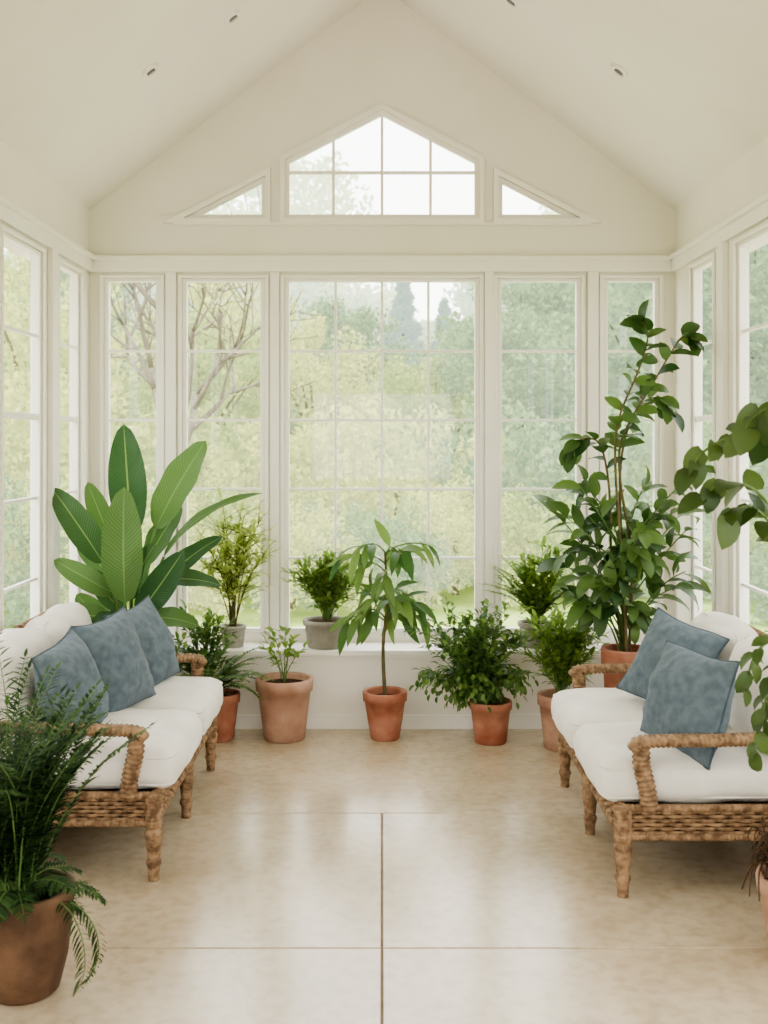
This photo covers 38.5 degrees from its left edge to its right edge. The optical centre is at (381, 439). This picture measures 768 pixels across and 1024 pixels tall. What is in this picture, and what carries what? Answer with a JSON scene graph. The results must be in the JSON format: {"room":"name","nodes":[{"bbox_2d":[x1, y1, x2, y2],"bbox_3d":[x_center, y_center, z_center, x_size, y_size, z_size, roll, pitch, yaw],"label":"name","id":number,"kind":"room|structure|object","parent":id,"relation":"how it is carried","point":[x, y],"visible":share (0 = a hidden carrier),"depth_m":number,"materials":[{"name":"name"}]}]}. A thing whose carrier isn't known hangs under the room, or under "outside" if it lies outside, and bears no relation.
{"room":"sunroom","nodes":[
{"label":"sunroom","id":0,"kind":"room"},
{"bbox_2d":[0,140,89,617],"bbox_3d":[-1.713,0.139,2.365,0.060,2.923,7.930,0,0,0],"label":"wall","id":1,"kind":"structure","parent":0,"point":[22,184],"depth_m":5.52,"materials":[{"name":"paint"}]},
{"bbox_2d":[0,224,45,629],"bbox_3d":[-1.699,0.085,5.155,0.060,2.070,0.638,0,0,0],"label":"frame","id":2,"kind":"object","parent":1,"relation":"attached to","point":[35,416],"visible":0.8,"depth_m":5.42,"materials":[{"name":"paint"}]},
{"bbox_2d":[0,195,94,271],"bbox_3d":[-1.661,-1.010,2.365,0.045,0.090,7.930,0,0,0],"label":"trim","id":3,"kind":"structure","parent":1,"relation":"attached to","point":[11,214],"depth_m":5.37,"materials":[{"name":"paint"}]},
{"bbox_2d":[47,248,58,606],"bbox_3d":[-1.668,0.099,5.580,0.030,2.128,0.100,0,0,0],"label":"trim","id":4,"kind":"structure","parent":1,"relation":"attached to","point":[52,254],"depth_m":5.53,"materials":[{"name":"paint"}]},
{"bbox_2d":[59,257,83,602],"bbox_3d":[-1.699,0.085,5.920,0.060,2.070,0.468,0,0,0],"label":"frame","id":5,"kind":"object","parent":1,"relation":"attached to","point":[74,418],"visible":0.37,"depth_m":6.11,"materials":[{"name":"paint"}]},
{"bbox_2d":[219,623,246,647],"bbox_3d":[-0.840,1.103,6.200,0.153,0.120,0.153,0,0,0],"label":"pot","id":6,"kind":"object","parent":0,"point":[240,627],"depth_m":6.15,"materials":[{"name":"grey ceramic"}]},
{"bbox_2d":[255,672,312,743],"bbox_3d":[-0.523,1.438,5.900,0.310,0.325,0.310,0,0,0],"label":"pot","id":7,"kind":"object","parent":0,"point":[284,706],"depth_m":5.79,"materials":[{"name":"ceramic"}]},
{"bbox_2d":[303,615,344,649],"bbox_3d":[-0.315,1.085,6.195,0.265,0.155,0.265,0,0,0],"label":"pot","id":8,"kind":"object","parent":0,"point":[317,628],"depth_m":6.10,"materials":[{"name":"grey ceramic"}]},
{"bbox_2d":[90,0,673,641],"bbox_3d":[0.000,-0.503,6.360,3.486,4.206,0.060,0,0,0],"label":"wall","id":9,"kind":"structure","parent":0,"point":[380,51],"depth_m":6.33,"materials":[{"name":"paint"}]},
{"bbox_2d":[99,275,164,607],"bbox_3d":[-1.438,0.085,6.346,0.373,2.070,0.060,0,0,0],"label":"frame","id":10,"kind":"object","parent":9,"relation":"attached to","point":[104,284],"visible":0.55,"depth_m":6.33,"materials":[{"name":"paint"}]},
{"bbox_2d":[165,272,176,641],"bbox_3d":[-1.212,0.099,6.316,0.060,2.128,0.028,0,0,0],"label":"trim","id":11,"kind":"structure","parent":9,"relation":"attached to","point":[170,277],"depth_m":6.30,"materials":[{"name":"paint"}]},
{"bbox_2d":[163,167,269,222],"bbox_3d":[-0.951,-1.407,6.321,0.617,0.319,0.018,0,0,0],"label":"window frame","id":12,"kind":"structure","parent":9,"relation":"attached to","point":[180,217],"depth_m":6.31,"materials":[{"name":"paint"}]},
{"bbox_2d":[178,275,268,634],"bbox_3d":[-0.912,0.085,6.346,0.523,2.070,0.060,0,0,0],"label":"frame","id":13,"kind":"object","parent":9,"relation":"attached to","point":[183,351],"visible":0.71,"depth_m":6.33,"materials":[{"name":"paint"}]},
{"bbox_2d":[270,272,279,642],"bbox_3d":[-0.615,0.099,6.316,0.052,2.128,0.028,0,0,0],"label":"trim","id":14,"kind":"structure","parent":9,"relation":"attached to","point":[274,276],"depth_m":6.30,"materials":[{"name":"paint"}]},
{"bbox_2d":[280,275,483,634],"bbox_3d":[0.000,0.085,6.346,1.170,2.070,0.060,0,0,0],"label":"frame","id":15,"kind":"object","parent":9,"relation":"attached to","point":[288,351],"visible":0.81,"depth_m":6.33,"materials":[{"name":"paint"}]},
{"bbox_2d":[92,255,671,271],"bbox_3d":[0.000,-1.010,6.308,3.366,0.090,0.045,0,0,0],"label":"trim","id":16,"kind":"structure","parent":9,"relation":"attached to","point":[102,263],"depth_m":6.31,"materials":[{"name":"paint"}]},
{"bbox_2d":[289,115,474,213],"bbox_3d":[0.000,-1.589,6.355,1.080,0.579,0.026,0,0,0],"label":"muntins","id":17,"kind":"object","parent":9,"relation":"attached to","point":[333,172],"visible":1,"depth_m":6.34,"materials":[{"name":"paint"}]},
{"bbox_2d":[173,222,590,224],"bbox_3d":[0.000,-1.242,6.319,2.400,0.015,0.022,0,0,0],"label":"trim","id":18,"kind":"structure","parent":9,"relation":"attached to","point":[174,223],"depth_m":6.31,"materials":[{"name":"paint"}]},
{"bbox_2d":[280,103,483,221],"bbox_3d":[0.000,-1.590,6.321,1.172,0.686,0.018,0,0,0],"label":"window frame","id":19,"kind":"structure","parent":9,"relation":"attached to","point":[381,106],"depth_m":6.31,"materials":[{"name":"paint"}]},
{"bbox_2d":[174,642,640,658],"bbox_3d":[0.000,1.189,6.202,3.366,0.052,0.255,0,0,0],"label":"sill","id":20,"kind":"structure","parent":9,"relation":"attached to","point":[366,650],"depth_m":6.10,"materials":[{"name":"paint"}]},
{"bbox_2d":[185,483,280,647],"bbox_3d":[-0.840,0.701,6.163,0.565,0.925,0.258,0,0,0],"label":"shrub","id":21,"kind":"object","parent":20,"relation":"on","point":[231,572],"visible":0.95,"depth_m":6.19,"materials":[{"name":"green plant"}]},
{"bbox_2d":[281,547,368,649],"bbox_3d":[-0.300,0.881,6.189,0.545,0.564,0.265,0,0,22],"label":"herb","id":22,"kind":"object","parent":20,"relation":"on","point":[326,595],"visible":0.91,"depth_m":6.17,"materials":[{"name":"green plant"}]},
{"bbox_2d":[477,536,575,648],"bbox_3d":[0.881,0.851,6.110,0.703,0.625,0.386,0,0,-3],"label":"fern","id":23,"kind":"object","parent":20,"relation":"on","point":[537,597],"visible":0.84,"depth_m":6.17,"materials":[{"name":"green plant"}]},
{"bbox_2d":[517,619,549,648],"bbox_3d":[0.870,1.093,6.195,0.214,0.140,0.214,0,0,0],"label":"pot","id":24,"kind":"object","parent":23,"relation":"on","point":[520,623],"depth_m":6.13,"materials":[{"name":"grey ceramic"}]},
{"bbox_2d":[484,272,493,641],"bbox_3d":[0.615,0.099,6.316,0.052,2.128,0.028,0,0,0],"label":"trim","id":25,"kind":"structure","parent":9,"relation":"attached to","point":[488,276],"depth_m":6.30,"materials":[{"name":"paint"}]},
{"bbox_2d":[494,275,585,632],"bbox_3d":[0.905,0.085,6.346,0.528,2.070,0.060,0,0,0],"label":"frame","id":26,"kind":"object","parent":9,"relation":"attached to","point":[580,284],"visible":0.63,"depth_m":6.33,"materials":[{"name":"paint"}]},
{"bbox_2d":[494,167,600,222],"bbox_3d":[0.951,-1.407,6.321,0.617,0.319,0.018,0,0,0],"label":"window frame","id":27,"kind":"structure","parent":9,"relation":"attached to","point":[583,217],"depth_m":6.31,"materials":[{"name":"paint"}]},
{"bbox_2d":[587,272,598,642],"bbox_3d":[1.212,0.099,6.316,0.060,2.128,0.028,0,0,0],"label":"trim","id":28,"kind":"structure","parent":9,"relation":"attached to","point":[592,277],"depth_m":6.30,"materials":[{"name":"paint"}]},
{"bbox_2d":[599,275,663,632],"bbox_3d":[1.435,0.085,6.346,0.368,2.070,0.060,0,0,0],"label":"frame","id":29,"kind":"object","parent":9,"relation":"attached to","point":[603,283],"visible":0.62,"depth_m":6.33,"materials":[{"name":"paint"}]},
{"bbox_2d":[0,729,767,1023],"bbox_3d":[0.000,1.660,2.395,3.486,0.120,7.990,0,0,0],"label":"floor","id":30,"kind":"structure","parent":0,"point":[328,876],"depth_m":3.79,"materials":[{"name":"tile"}]},
{"bbox_2d":[0,632,160,1005],"bbox_3d":[-1.165,1.069,3.175,0.931,1.063,1.072,0,0,37],"label":"potted fern","id":31,"kind":"object","parent":30,"relation":"on","point":[38,906],"visible":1,"depth_m":3.13,"materials":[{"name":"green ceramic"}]},
{"bbox_2d":[0,868,74,1005],"bbox_3d":[-1.040,1.450,3.200,0.288,0.300,0.288,0,0,0],"label":"pot","id":32,"kind":"object","parent":31,"relation":"on","point":[33,955],"depth_m":3.10,"materials":[{"name":"brown ceramic"}]},
{"bbox_2d":[0,601,223,881],"bbox_3d":[-1.183,1.174,4.665,0.886,0.852,1.418,0,0,0],"label":"wicker loveseat","id":33,"kind":"object","parent":30,"relation":"on","point":[136,786],"visible":0.54,"depth_m":4.13,"materials":[{"name":"fabric"}]},
{"bbox_2d":[0,625,49,747],"bbox_3d":[-1.450,0.961,4.344,0.287,0.424,0.674,0,0,0],"label":"cushion","id":34,"kind":"object","parent":33,"relation":"on","point":[19,638],"depth_m":4.19,"materials":[{"name":"white fabric"}]},
{"bbox_2d":[24,601,91,647],"bbox_3d":[-1.450,0.964,4.987,0.287,0.432,0.686,0,0,0],"label":"cushion","id":35,"kind":"object","parent":33,"relation":"on","point":[55,621],"depth_m":4.86,"materials":[{"name":"white fabric"}]},
{"bbox_2d":[32,625,108,740],"bbox_3d":[-1.196,0.965,4.261,0.249,0.434,0.436,0,0,0],"label":"throw pillow","id":36,"kind":"object","parent":33,"relation":"on","point":[77,664],"visible":0.62,"depth_m":4.16,"materials":[{"name":"blue fabric"}]},
{"bbox_2d":[0,710,202,789],"bbox_3d":[-1.094,1.212,4.343,0.707,0.223,0.669,0,0,0],"label":"seat cushion","id":37,"kind":"object","parent":33,"relation":"on","point":[174,740],"depth_m":4.08,"materials":[{"name":"white fabric"}]},
{"bbox_2d":[73,606,154,712],"bbox_3d":[-1.127,0.941,4.656,0.246,0.417,0.414,0,0,10],"label":"throw pillow","id":38,"kind":"object","parent":33,"relation":"on","point":[113,642],"visible":0.76,"depth_m":4.56,"materials":[{"name":"blue fabric"}]},
{"bbox_2d":[103,595,180,685],"bbox_3d":[-1.085,0.938,5.042,0.264,0.402,0.390,0,0,6],"label":"throw pillow","id":39,"kind":"object","parent":33,"relation":"on","point":[156,639],"visible":0.6,"depth_m":5.00,"materials":[{"name":"blue fabric"}]},
{"bbox_2d":[124,676,223,734],"bbox_3d":[-1.095,1.213,4.990,0.711,0.225,0.670,0,0,0],"label":"seat cushion","id":40,"kind":"object","parent":33,"relation":"on","point":[204,696],"depth_m":4.85,"materials":[{"name":"white fabric"}]},
{"bbox_2d":[52,424,262,627],"bbox_3d":[-1.136,0.759,5.620,1.046,1.681,0.468,0,0,0],"label":"banana plant","id":41,"kind":"object","parent":30,"relation":"on","point":[108,539],"visible":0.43,"depth_m":5.56,"materials":[{"name":"green plant"}]},
{"bbox_2d":[171,599,273,742],"bbox_3d":[-0.942,1.227,5.878,0.673,0.746,0.574,0,0,-14],"label":"potted fern","id":42,"kind":"object","parent":30,"relation":"on","point":[227,714],"visible":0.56,"depth_m":5.85,"materials":[{"name":"green plant"}]},
{"bbox_2d":[216,688,239,742],"bbox_3d":[-0.870,1.475,5.880,0.224,0.250,0.224,0,0,0],"label":"pot","id":43,"kind":"object","parent":42,"relation":"on","point":[227,714],"depth_m":5.81,"materials":[{"name":"ceramic"}]},
{"bbox_2d":[255,625,312,743],"bbox_3d":[-0.523,1.297,5.900,0.310,0.606,0.310,0,0,0],"label":"potted plant","id":44,"kind":"object","parent":30,"relation":"on","point":[284,706],"visible":1,"depth_m":5.81,"materials":[{"name":"ceramic"}]},
{"bbox_2d":[326,519,444,741],"bbox_3d":[0.025,1.016,5.888,0.659,1.168,0.451,0,0,0],"label":"potted plant","id":45,"kind":"object","parent":30,"relation":"on","point":[384,704],"visible":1,"depth_m":5.83,"materials":[{"name":"green plant"}]},
{"bbox_2d":[403,594,539,745],"bbox_3d":[0.477,1.215,5.813,0.747,0.771,0.422,0,0,-4],"label":"bushy plant","id":46,"kind":"object","parent":30,"relation":"on","point":[478,678],"visible":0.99,"depth_m":5.78,"materials":[{"name":"green plant"}]},
{"bbox_2d":[507,598,610,751],"bbox_3d":[0.914,1.205,5.729,0.564,0.790,0.328,0,0,0],"label":"potted plant","id":47,"kind":"object","parent":30,"relation":"on","point":[567,647],"visible":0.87,"depth_m":5.69,"materials":[{"name":"green plant"}]},
{"bbox_2d":[537,688,567,751],"bbox_3d":[0.935,1.460,5.720,0.255,0.280,0.255,0,0,0],"label":"pot","id":48,"kind":"object","parent":47,"relation":"on","point":[544,697],"depth_m":5.66,"materials":[{"name":"ceramic"}]},
{"bbox_2d":[532,299,715,687],"bbox_3d":[1.222,0.450,5.538,0.884,2.300,0.706,0,0,0],"label":"potted plant","id":49,"kind":"object","parent":30,"relation":"on","point":[623,563],"visible":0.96,"depth_m":5.52,"materials":[{"name":"green plant"}]},
{"bbox_2d":[551,611,767,897],"bbox_3d":[1.198,1.176,4.470,0.885,0.848,1.308,0,0,0],"label":"wicker loveseat","id":50,"kind":"object","parent":30,"relation":"on","point":[646,788],"visible":0.7,"depth_m":3.89,"materials":[{"name":"fabric"}]},
{"bbox_2d":[551,687,645,748],"bbox_3d":[1.110,1.213,4.764,0.709,0.224,0.617,0,0,0],"label":"seat cushion","id":51,"kind":"object","parent":50,"relation":"on","point":[575,707],"depth_m":4.65,"materials":[{"name":"white fabric"}]},
{"bbox_2d":[575,720,767,803],"bbox_3d":[1.112,1.214,4.171,0.709,0.225,0.615,0,0,0],"label":"seat cushion","id":52,"kind":"object","parent":50,"relation":"on","point":[602,751],"depth_m":3.89,"materials":[{"name":"white fabric"}]},
{"bbox_2d":[616,607,729,698],"bbox_3d":[1.207,0.937,4.601,0.254,0.421,0.425,0,0,-26],"label":"throw pillow","id":53,"kind":"object","parent":50,"relation":"on","point":[663,626],"visible":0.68,"depth_m":4.59,"materials":[{"name":"blue fabric"}]},
{"bbox_2d":[640,639,739,769],"bbox_3d":[1.130,0.967,4.064,0.247,0.391,0.394,0,0,-18],"label":"throw pillow","id":54,"kind":"object","parent":50,"relation":"on","point":[690,691],"visible":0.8,"depth_m":3.96,"materials":[{"name":"blue fabric"}]},
{"bbox_2d":[691,611,753,659],"bbox_3d":[1.467,0.963,4.767,0.282,0.417,0.614,0,0,0],"label":"cushion","id":55,"kind":"object","parent":50,"relation":"on","point":[730,626],"depth_m":4.61,"materials":[{"name":"white fabric"}]},
{"bbox_2d":[729,632,767,755],"bbox_3d":[1.467,0.966,4.175,0.285,0.429,0.628,0,0,0],"label":"cushion","id":56,"kind":"object","parent":50,"relation":"on","point":[740,716],"depth_m":4.13,"materials":[{"name":"white fabric"}]},
{"bbox_2d":[674,401,767,945],"bbox_3d":[1.268,0.703,3.383,0.676,1.793,0.436,0,0,23],"label":"potted plant","id":57,"kind":"object","parent":30,"relation":"on","point":[749,432],"visible":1,"depth_m":3.34,"materials":[{"name":"plant"}]},
{"bbox_2d":[755,862,767,945],"bbox_3d":[1.310,1.475,3.400,0.296,0.250,0.296,0,0,0],"label":"pot","id":58,"kind":"object","parent":57,"relation":"on","point":[762,880],"depth_m":3.39,"materials":[{"name":"ceramic"}]},
{"bbox_2d":[0,0,767,260],"bbox_3d":[0.000,-1.885,2.565,4.100,1.683,8.330,0,0,0],"label":"ceiling","id":59,"kind":"structure","parent":0,"point":[76,103],"depth_m":5.26,"materials":[{"name":"paint"}]},
{"bbox_2d":[4,491,767,632],"bbox_3d":[0.000,1.850,25.000,160.000,0.001,130.000,0,0,0],"label":"lawn","id":60,"kind":"structure","parent":0,"point":[464,601],"depth_m":11.87,"materials":[{"name":"green plant"}]},
{"bbox_2d":[4,470,68,627],"bbox_3d":[-4.296,1.060,12.199,3.278,1.579,3.238,0,0,22],"label":"shrub","id":61,"kind":"object","parent":60,"relation":"on","point":[13,603],"visible":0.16,"depth_m":11.33,"materials":[{"name":"green plant"}]},
{"bbox_2d":[4,388,119,534],"bbox_3d":[-5.851,0.488,16.036,5.521,2.724,5.840,0,0,18],"label":"shrub","id":62,"kind":"object","parent":60,"relation":"on","point":[20,474],"visible":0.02,"depth_m":15.17,"materials":[{"name":"green plant"}]},
{"bbox_2d":[4,249,155,466],"bbox_3d":[-6.142,-0.918,19.861,4.011,5.570,4.001,0,0,-19],"label":"tree","id":63,"kind":"object","parent":60,"relation":"on","point":[21,346],"visible":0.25,"depth_m":19.34,"materials":[{"name":"green plant"}]},
{"bbox_2d":[4,473,209,601],"bbox_3d":[-3.155,1.036,12.392,2.874,1.628,3.039,0,0,18],"label":"shrub","id":64,"kind":"object","parent":60,"relation":"on","point":[191,505],"visible":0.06,"depth_m":11.95,"materials":[{"name":"green plant"}]},
{"bbox_2d":[5,259,237,451],"bbox_3d":[-7.471,-1.678,28.709,5.872,7.081,6.611,0,0,-42],"label":"tree","id":65,"kind":"object","parent":60,"relation":"on","point":[63,277],"visible":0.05,"depth_m":27.79,"materials":[{"name":"green plant"}]},
{"bbox_2d":[4,367,239,530],"bbox_3d":[-4.284,0.359,16.610,6.121,2.982,5.788,0,0,6],"label":"shrub","id":66,"kind":"object","parent":60,"relation":"on","point":[14,430],"visible":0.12,"depth_m":15.53,"materials":[{"name":"green plant"}]},
{"bbox_2d":[6,391,356,536],"bbox_3d":[-2.823,0.524,16.367,4.939,2.653,5.618,0,0,42],"label":"shrub","id":67,"kind":"object","parent":60,"relation":"on","point":[207,406],"visible":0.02,"depth_m":15.80,"materials":[{"name":"green plant"}]},
{"bbox_2d":[68,480,301,596],"bbox_3d":[-2.340,1.172,13.480,3.028,1.356,2.662,0,0,-14],"label":"shrub","id":68,"kind":"object","parent":60,"relation":"on","point":[208,502],"visible":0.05,"depth_m":13.65,"materials":[{"name":"green plant"}]},
{"bbox_2d":[110,296,305,482],"bbox_3d":[-3.674,-0.464,21.520,4.297,4.654,4.215,0,0,38],"label":"tree","id":69,"kind":"object","parent":60,"relation":"on","point":[201,372],"visible":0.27,"depth_m":20.83,"materials":[{"name":"green plant"}]},
{"bbox_2d":[110,282,325,444],"bbox_3d":[-2.877,-0.968,15.372,3.549,5.659,4.516,0,0,-33],"label":"spreading tree","id":70,"kind":"object","parent":60,"relation":"on","point":[149,376],"visible":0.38,"depth_m":14.91,"materials":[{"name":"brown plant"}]},
{"bbox_2d":[142,283,326,437],"bbox_3d":[-4.074,-1.546,29.870,4.813,6.832,4.801,0,0,-41],"label":"tree","id":71,"kind":"object","parent":60,"relation":"on","point":[236,307],"visible":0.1,"depth_m":28.97,"materials":[{"name":"green plant"}]},
{"bbox_2d":[188,283,359,417],"bbox_3d":[-6.105,-3.017,47.325,9.910,9.752,8.628,0,0,27],"label":"tree","id":72,"kind":"object","parent":60,"relation":"on","point":[315,286],"visible":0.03,"depth_m":45.34,"materials":[{"name":"green plant"}]},
{"bbox_2d":[209,151,373,300],"bbox_3d":[-6.128,-8.365,64.882,12.319,20.454,13.976,0,0,-14],"label":"tree","id":73,"kind":"object","parent":60,"relation":"on","point":[325,180],"visible":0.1,"depth_m":66.29,"materials":[{"name":"green plant"}]},
{"bbox_2d":[188,500,408,621],"bbox_3d":[-1.105,1.245,12.073,2.337,1.210,2.472,0,0,-25],"label":"shrub","id":74,"kind":"object","parent":60,"relation":"on","point":[301,538],"visible":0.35,"depth_m":11.52,"materials":[{"name":"green plant"}]},
{"bbox_2d":[188,415,417,550],"bbox_3d":[-1.459,0.733,16.241,4.422,2.234,4.181,0,0,-45],"label":"shrub","id":75,"kind":"object","parent":60,"relation":"on","point":[217,467],"visible":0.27,"depth_m":15.16,"materials":[{"name":"green plant"}]},
{"bbox_2d":[214,283,393,422],"bbox_3d":[-3.188,-2.693,47.303,7.750,9.102,8.902,0,0,16],"label":"tree","id":76,"kind":"object","parent":60,"relation":"on","point":[352,305],"visible":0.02,"depth_m":45.11,"materials":[{"name":"green plant"}]},
{"bbox_2d":[229,314,410,473],"bbox_3d":[-1.246,-0.336,21.884,3.409,4.398,3.401,0,0,-21],"label":"tree","id":77,"kind":"object","parent":60,"relation":"on","point":[325,376],"visible":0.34,"depth_m":21.44,"materials":[{"name":"green plant"}]},
{"bbox_2d":[246,495,459,611],"bbox_3d":[-0.315,1.239,12.554,2.410,1.222,2.440,0,0,8],"label":"shrub","id":78,"kind":"object","parent":60,"relation":"on","point":[368,531],"visible":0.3,"depth_m":11.96,"materials":[{"name":"green plant"}]},
{"bbox_2d":[290,291,416,434],"bbox_3d":[-1.349,-1.164,31.107,4.753,6.049,5.352,0,0,-6],"label":"tree","id":79,"kind":"object","parent":60,"relation":"on","point":[364,324],"visible":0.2,"depth_m":30.37,"materials":[{"name":"green plant"}]},
{"bbox_2d":[303,210,426,323],"bbox_3d":[-2.287,-6.576,69.315,12.379,16.870,10.911,0,0,-37],"label":"tree","id":80,"kind":"object","parent":60,"relation":"on","point":[367,290],"visible":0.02,"depth_m":66.99,"materials":[{"name":"green plant"}]},
{"bbox_2d":[242,393,528,544],"bbox_3d":[0.350,0.583,16.120,4.824,2.534,4.560,0,0,4],"label":"shrub","id":81,"kind":"object","parent":60,"relation":"on","point":[349,468],"visible":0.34,"depth_m":15.24,"materials":[{"name":"green plant"}]},
{"bbox_2d":[369,283,425,475],"bbox_3d":[0.685,-1.835,36.148,3.945,7.369,3.628,0,0,12],"label":"conifer tree","id":82,"kind":"object","parent":60,"relation":"on","point":[403,309],"visible":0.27,"depth_m":35.80,"materials":[{"name":"green plant"}]},
{"bbox_2d":[343,348,510,497],"bbox_3d":[0.839,0.058,21.016,3.539,3.604,3.471,0,0,38],"label":"tree","id":83,"kind":"object","parent":60,"relation":"on","point":[396,383],"visible":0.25,"depth_m":20.35,"materials":[{"name":"green plant"}]},
{"bbox_2d":[337,431,562,550],"bbox_3d":[1.261,0.836,16.667,4.651,2.027,4.089,0,0,44],"label":"shrub","id":84,"kind":"object","parent":60,"relation":"on","point":[396,461],"visible":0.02,"depth_m":16.06,"materials":[{"name":"green plant"}]},
{"bbox_2d":[368,478,574,608],"bbox_3d":[1.022,1.159,13.107,2.779,1.383,2.940,0,0,-9],"label":"shrub","id":85,"kind":"object","parent":60,"relation":"on","point":[460,539],"visible":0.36,"depth_m":12.71,"materials":[{"name":"green plant"}]},
{"bbox_2d":[441,283,551,427],"bbox_3d":[7.429,-3.203,50.125,10.066,10.124,8.764,0,0,-10],"label":"tree","id":86,"kind":"object","parent":60,"relation":"on","point":[466,306],"visible":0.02,"depth_m":48.49,"materials":[{"name":"green plant"}]},
{"bbox_2d":[409,302,608,476],"bbox_3d":[2.469,-0.446,21.494,4.026,4.608,4.534,0,0,16],"label":"tree","id":87,"kind":"object","parent":60,"relation":"on","point":[517,378],"visible":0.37,"depth_m":20.75,"materials":[{"name":"green plant"}]},
{"bbox_2d":[416,283,621,504],"bbox_3d":[4.130,-1.544,29.276,6.297,6.813,5.592,0,0,-29],"label":"tree","id":88,"kind":"object","parent":60,"relation":"on","point":[542,289],"visible":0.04,"depth_m":28.12,"materials":[{"name":"green plant"}]},
{"bbox_2d":[438,482,648,603],"bbox_3d":[1.925,1.177,13.106,2.847,1.346,2.503,0,0,18],"label":"shrub","id":89,"kind":"object","parent":60,"relation":"on","point":[557,538],"visible":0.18,"depth_m":12.79,"materials":[{"name":"green plant"}]},
{"bbox_2d":[389,389,764,582],"bbox_3d":[2.789,0.492,15.699,5.439,2.715,5.372,0,0,-39],"label":"shrub","id":90,"kind":"object","parent":60,"relation":"on","point":[546,453],"visible":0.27,"depth_m":14.77,"materials":[{"name":"green plant"}]},
{"bbox_2d":[520,486,711,603],"bbox_3d":[3.275,1.200,13.747,2.797,1.300,2.832,0,0,-37],"label":"shrub","id":91,"kind":"object","parent":60,"relation":"on","point":[707,531],"visible":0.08,"depth_m":13.16,"materials":[{"name":"green plant"}]},
{"bbox_2d":[512,248,767,479],"bbox_3d":[5.204,-1.099,20.526,5.313,5.920,5.982,0,0,12],"label":"tree","id":92,"kind":"object","parent":60,"relation":"on","point":[623,343],"visible":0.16,"depth_m":19.26,"materials":[{"name":"green plant"}]},
{"bbox_2d":[537,409,767,558],"bbox_3d":[4.265,0.668,16.333,4.953,2.364,4.354,0,0,-15],"label":"shrub","id":93,"kind":"object","parent":60,"relation":"on","point":[650,467],"visible":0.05,"depth_m":15.56,"materials":[{"name":"green plant"}]},
{"bbox_2d":[608,244,767,433],"bbox_3d":[7.428,-1.430,21.274,6.297,6.584,5.592,0,0,-28],"label":"tree","id":94,"kind":"object","parent":60,"relation":"on","point":[759,385],"visible":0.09,"depth_m":19.51,"materials":[{"name":"green plant"}]},
{"bbox_2d":[643,399,767,543],"bbox_3d":[5.975,0.561,16.703,5.551,2.577,5.483,0,0,-23],"label":"shrub","id":95,"kind":"object","parent":60,"relation":"on","point":[762,469],"visible":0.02,"depth_m":15.33,"materials":[{"name":"green plant"}]},
{"bbox_2d":[703,517,767,595],"bbox_3d":[4.580,1.329,13.400,1.882,1.042,2.141,0,0,30],"label":"shrub","id":96,"kind":"object","parent":60,"relation":"on","point":[752,534],"visible":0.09,"depth_m":13.22,"materials":[{"name":"green plant"}]},
{"bbox_2d":[749,542,767,626],"bbox_3d":[5.307,1.057,11.557,3.311,1.586,3.353,0,0,12],"label":"shrub","id":97,"kind":"object","parent":60,"relation":"on","point":[758,572],"visible":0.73,"depth_m":11.61,"materials":[{"name":"green plant"}]},
{"bbox_2d":[173,659,603,714],"bbox_3d":[0.000,1.397,6.218,3.366,0.405,0.225,0,0,0],"label":"wall ledge","id":98,"kind":"object","parent":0,"point":[339,685],"depth_m":6.11,"materials":[{"name":"paint"}]},
{"bbox_2d":[235,715,541,728],"bbox_3d":[0.000,1.562,6.098,3.366,0.075,0.015,0,0,0],"label":"baseboard","id":99,"kind":"structure","parent":98,"relation":"attached to","point":[242,721],"depth_m":6.09,"materials":[{"name":"paint"}]},
{"bbox_2d":[674,137,767,623],"bbox_3d":[1.713,0.139,2.365,0.060,2.923,7.930,0,0,0],"label":"wall","id":100,"kind":"structure","parent":0,"point":[745,180],"depth_m":5.67,"materials":[{"name":"paint"}]},
{"bbox_2d":[688,252,715,624],"bbox_3d":[1.699,0.085,5.775,0.060,2.070,0.458,0,0,0],"label":"frame","id":101,"kind":"object","parent":100,"relation":"attached to","point":[697,418],"visible":0.44,"depth_m":5.95,"materials":[{"name":"paint"}]},
{"bbox_2d":[669,192,767,271],"bbox_3d":[1.661,-1.010,2.365,0.045,0.090,7.930,0,0,0],"label":"trim","id":102,"kind":"structure","parent":100,"relation":"attached to","point":[754,213],"depth_m":5.33,"materials":[{"name":"paint"}]},
{"bbox_2d":[716,242,727,613],"bbox_3d":[1.668,0.099,5.395,0.030,2.128,0.100,0,0,0],"label":"trim","id":103,"kind":"structure","parent":100,"relation":"attached to","point":[721,248],"depth_m":5.36,"materials":[{"name":"paint"}]},
{"bbox_2d":[732,221,767,623],"bbox_3d":[1.699,0.085,4.930,0.060,2.070,0.628,0,0,0],"label":"frame","id":104,"kind":"object","parent":100,"relation":"attached to","point":[743,586],"visible":0.62,"depth_m":5.19,"materials":[{"name":"paint"}]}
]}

